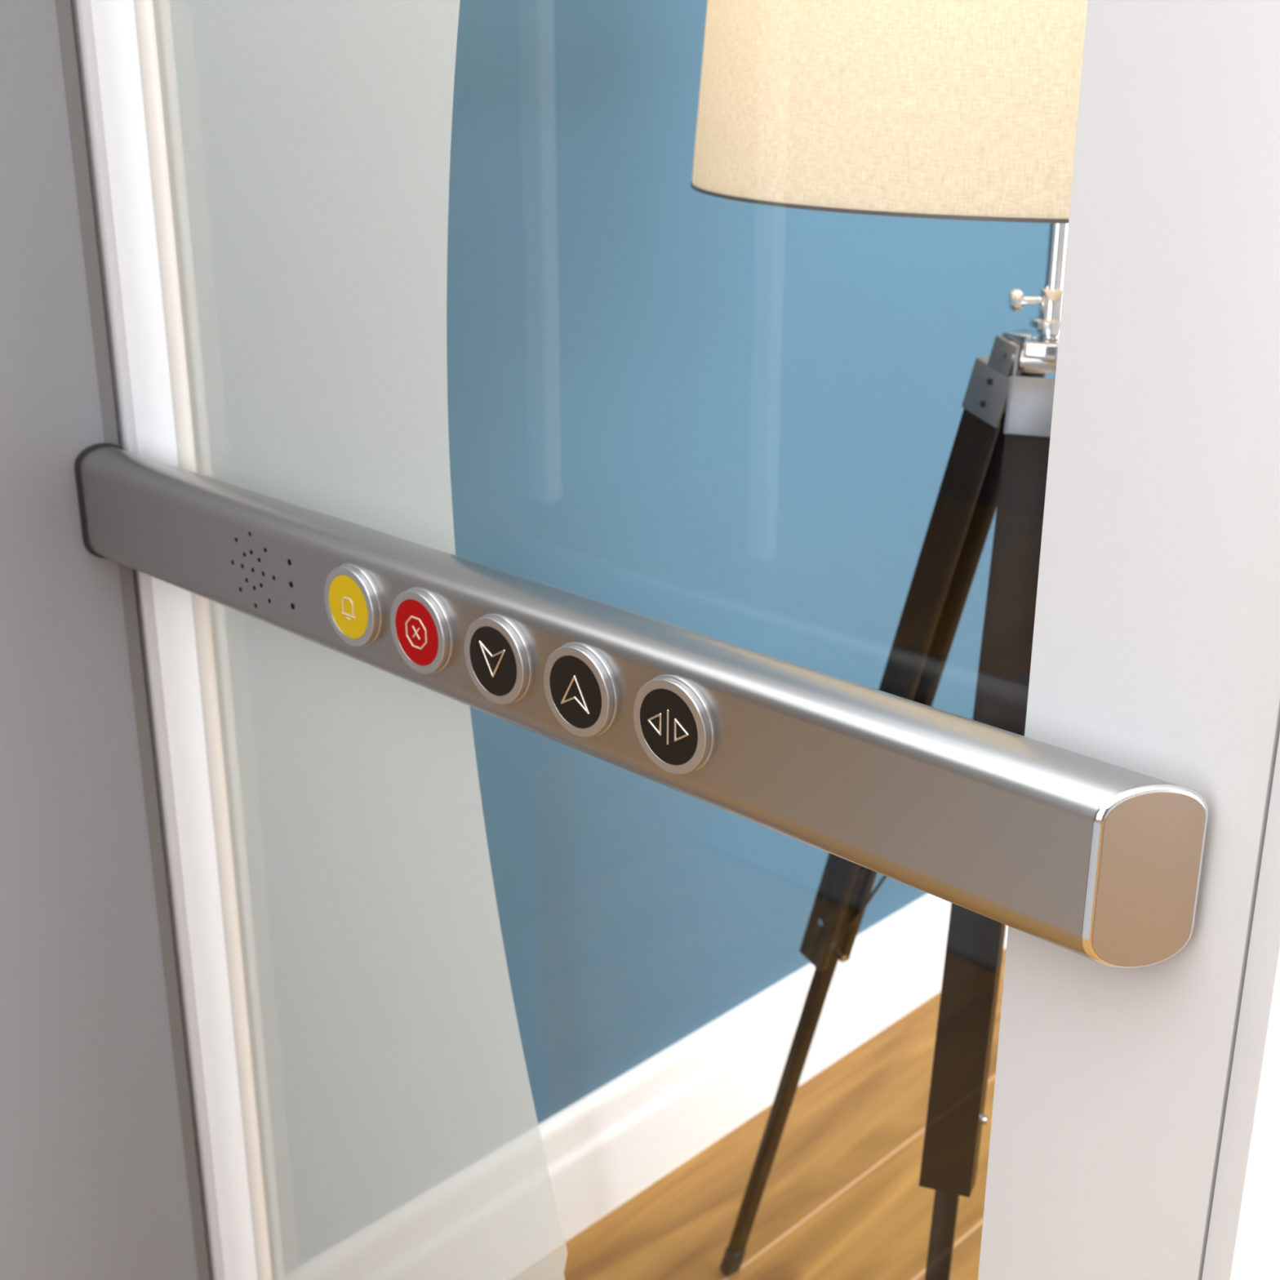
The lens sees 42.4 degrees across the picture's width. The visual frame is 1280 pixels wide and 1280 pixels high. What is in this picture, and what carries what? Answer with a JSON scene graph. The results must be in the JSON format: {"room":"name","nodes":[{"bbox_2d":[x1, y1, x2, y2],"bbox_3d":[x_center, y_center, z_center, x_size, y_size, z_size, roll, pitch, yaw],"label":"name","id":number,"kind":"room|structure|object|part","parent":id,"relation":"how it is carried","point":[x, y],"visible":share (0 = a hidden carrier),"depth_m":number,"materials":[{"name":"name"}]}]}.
{"room":"home elevator interior","nodes":[
{"label":"home elevator interior","id":0,"kind":"room"},
{"bbox_2d":[0,0,198,1279],"bbox_3d":[-0.512,-0.208,1.018,0.029,2.300,0.374,18,27,41],"label":"wall","id":1,"kind":"structure","parent":0,"point":[94,1185],"depth_m":1.22,"materials":[{"name":"white paint"}]},
{"bbox_2d":[55,0,209,1279],"bbox_3d":[-0.374,-0.249,1.131,0.001,2.300,0.010,18,27,41],"label":"trim","id":2,"kind":"structure","parent":1,"relation":"attached to","point":[64,11],"depth_m":1.23,"materials":[{"name":"grey metal"}]},
{"bbox_2d":[70,0,1208,1279],"bbox_3d":[-0.088,-0.155,0.872,0.853,2.300,0.076,18,27,41],"label":"door","id":3,"kind":"structure","parent":1,"relation":"in","point":[269,179],"depth_m":1.04,"materials":[{"name":"glass"}]},
{"bbox_3d":[-0.330,-0.248,1.129,0.057,2.300,0.025,18,27,41],"label":"frame post","id":4,"kind":"part","parent":3,"relation":"part of","materials":[{"name":"white metal"}]},
{"bbox_3d":[-0.089,-0.001,0.905,0.824,0.083,0.047,18,27,41],"label":"control rail","id":5,"kind":"part","parent":3,"relation":"part of","materials":[{"name":"silver metal"}]},
{"bbox_2d":[446,0,1055,1124],"bbox_3d":[0.242,-0.633,1.900,0.120,2.500,2.800,18,27,41],"label":"wall","id":6,"kind":"structure","parent":0,"point":[671,402],"depth_m":1.78,"materials":[{"name":"blue paint"}]},
{"bbox_2d":[538,893,1008,1242],"bbox_3d":[0.333,0.468,2.292,0.018,0.163,2.680,18,27,41],"label":"baseboard","id":7,"kind":"structure","parent":6,"relation":"attached to","point":[610,1145],"depth_m":2.06,"materials":[{"name":"white paint"}]},
{"bbox_2d":[564,947,1006,1279],"bbox_3d":[-0.357,1.132,0.781,6.400,0.060,6.200,18,27,41],"label":"floor","id":8,"kind":"structure","parent":0,"point":[843,1198],"depth_m":1.98,"materials":[{"name":"brown wood"}]},
{"bbox_2d":[690,0,1087,1279],"bbox_3d":[0.260,0.074,1.348,0.619,1.547,0.601,18,27,41],"label":"floor lamp","id":9,"kind":"object","parent":8,"relation":"on","point":[945,109],"visible":0.62,"depth_m":1.09,"materials":[{"name":"fabric"}]},
{"bbox_3d":[0.155,0.442,1.682,0.018,0.542,0.168,-14,24,-34],"label":"leg","id":10,"kind":"part","parent":9,"relation":"part of","materials":[{"name":"brown wood"}]},
{"bbox_3d":[0.247,0.164,1.459,0.003,0.329,0.198,-13,24,-32],"label":"stay rod","id":11,"kind":"part","parent":9,"relation":"part of","materials":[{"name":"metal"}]},
{"bbox_3d":[0.305,-0.488,1.132,0.536,0.340,0.536,18,27,41],"label":"lamp shade","id":12,"kind":"part","parent":9,"relation":"part of","materials":[{"name":"fabric"}]},
{"bbox_3d":[0.227,0.064,1.442,0.038,0.569,0.194,-14,24,-34],"label":"leg","id":13,"kind":"part","parent":9,"relation":"part of","materials":[{"name":"brown wood"}]},
{"bbox_3d":[0.218,0.581,1.271,0.018,0.559,0.173,7,21,19],"label":"leg","id":14,"kind":"part","parent":9,"relation":"part of","materials":[{"name":"brown wood"}]},
{"bbox_3d":[0.261,0.132,1.229,0.038,0.552,0.189,7,21,19],"label":"leg","id":15,"kind":"part","parent":9,"relation":"part of","materials":[{"name":"brown wood"}]},
{"bbox_2d":[977,0,1279,1279],"bbox_3d":[0.214,-0.066,0.626,0.119,2.300,0.027,18,27,41],"label":"panel","id":16,"kind":"object","parent":8,"relation":"on","point":[1135,1113],"visible":1,"depth_m":0.64,"materials":[{"name":"white paint"}]},
{"bbox_2d":[1253,1112,1279,1279],"bbox_3d":[0.570,-0.033,0.890,0.500,2.042,0.054,-3,20,-8],"label":"wall","id":17,"kind":"structure","parent":8,"relation":"on","point":[1268,1261],"depth_m":0.99,"materials":[{"name":"white paint"}]}
]}

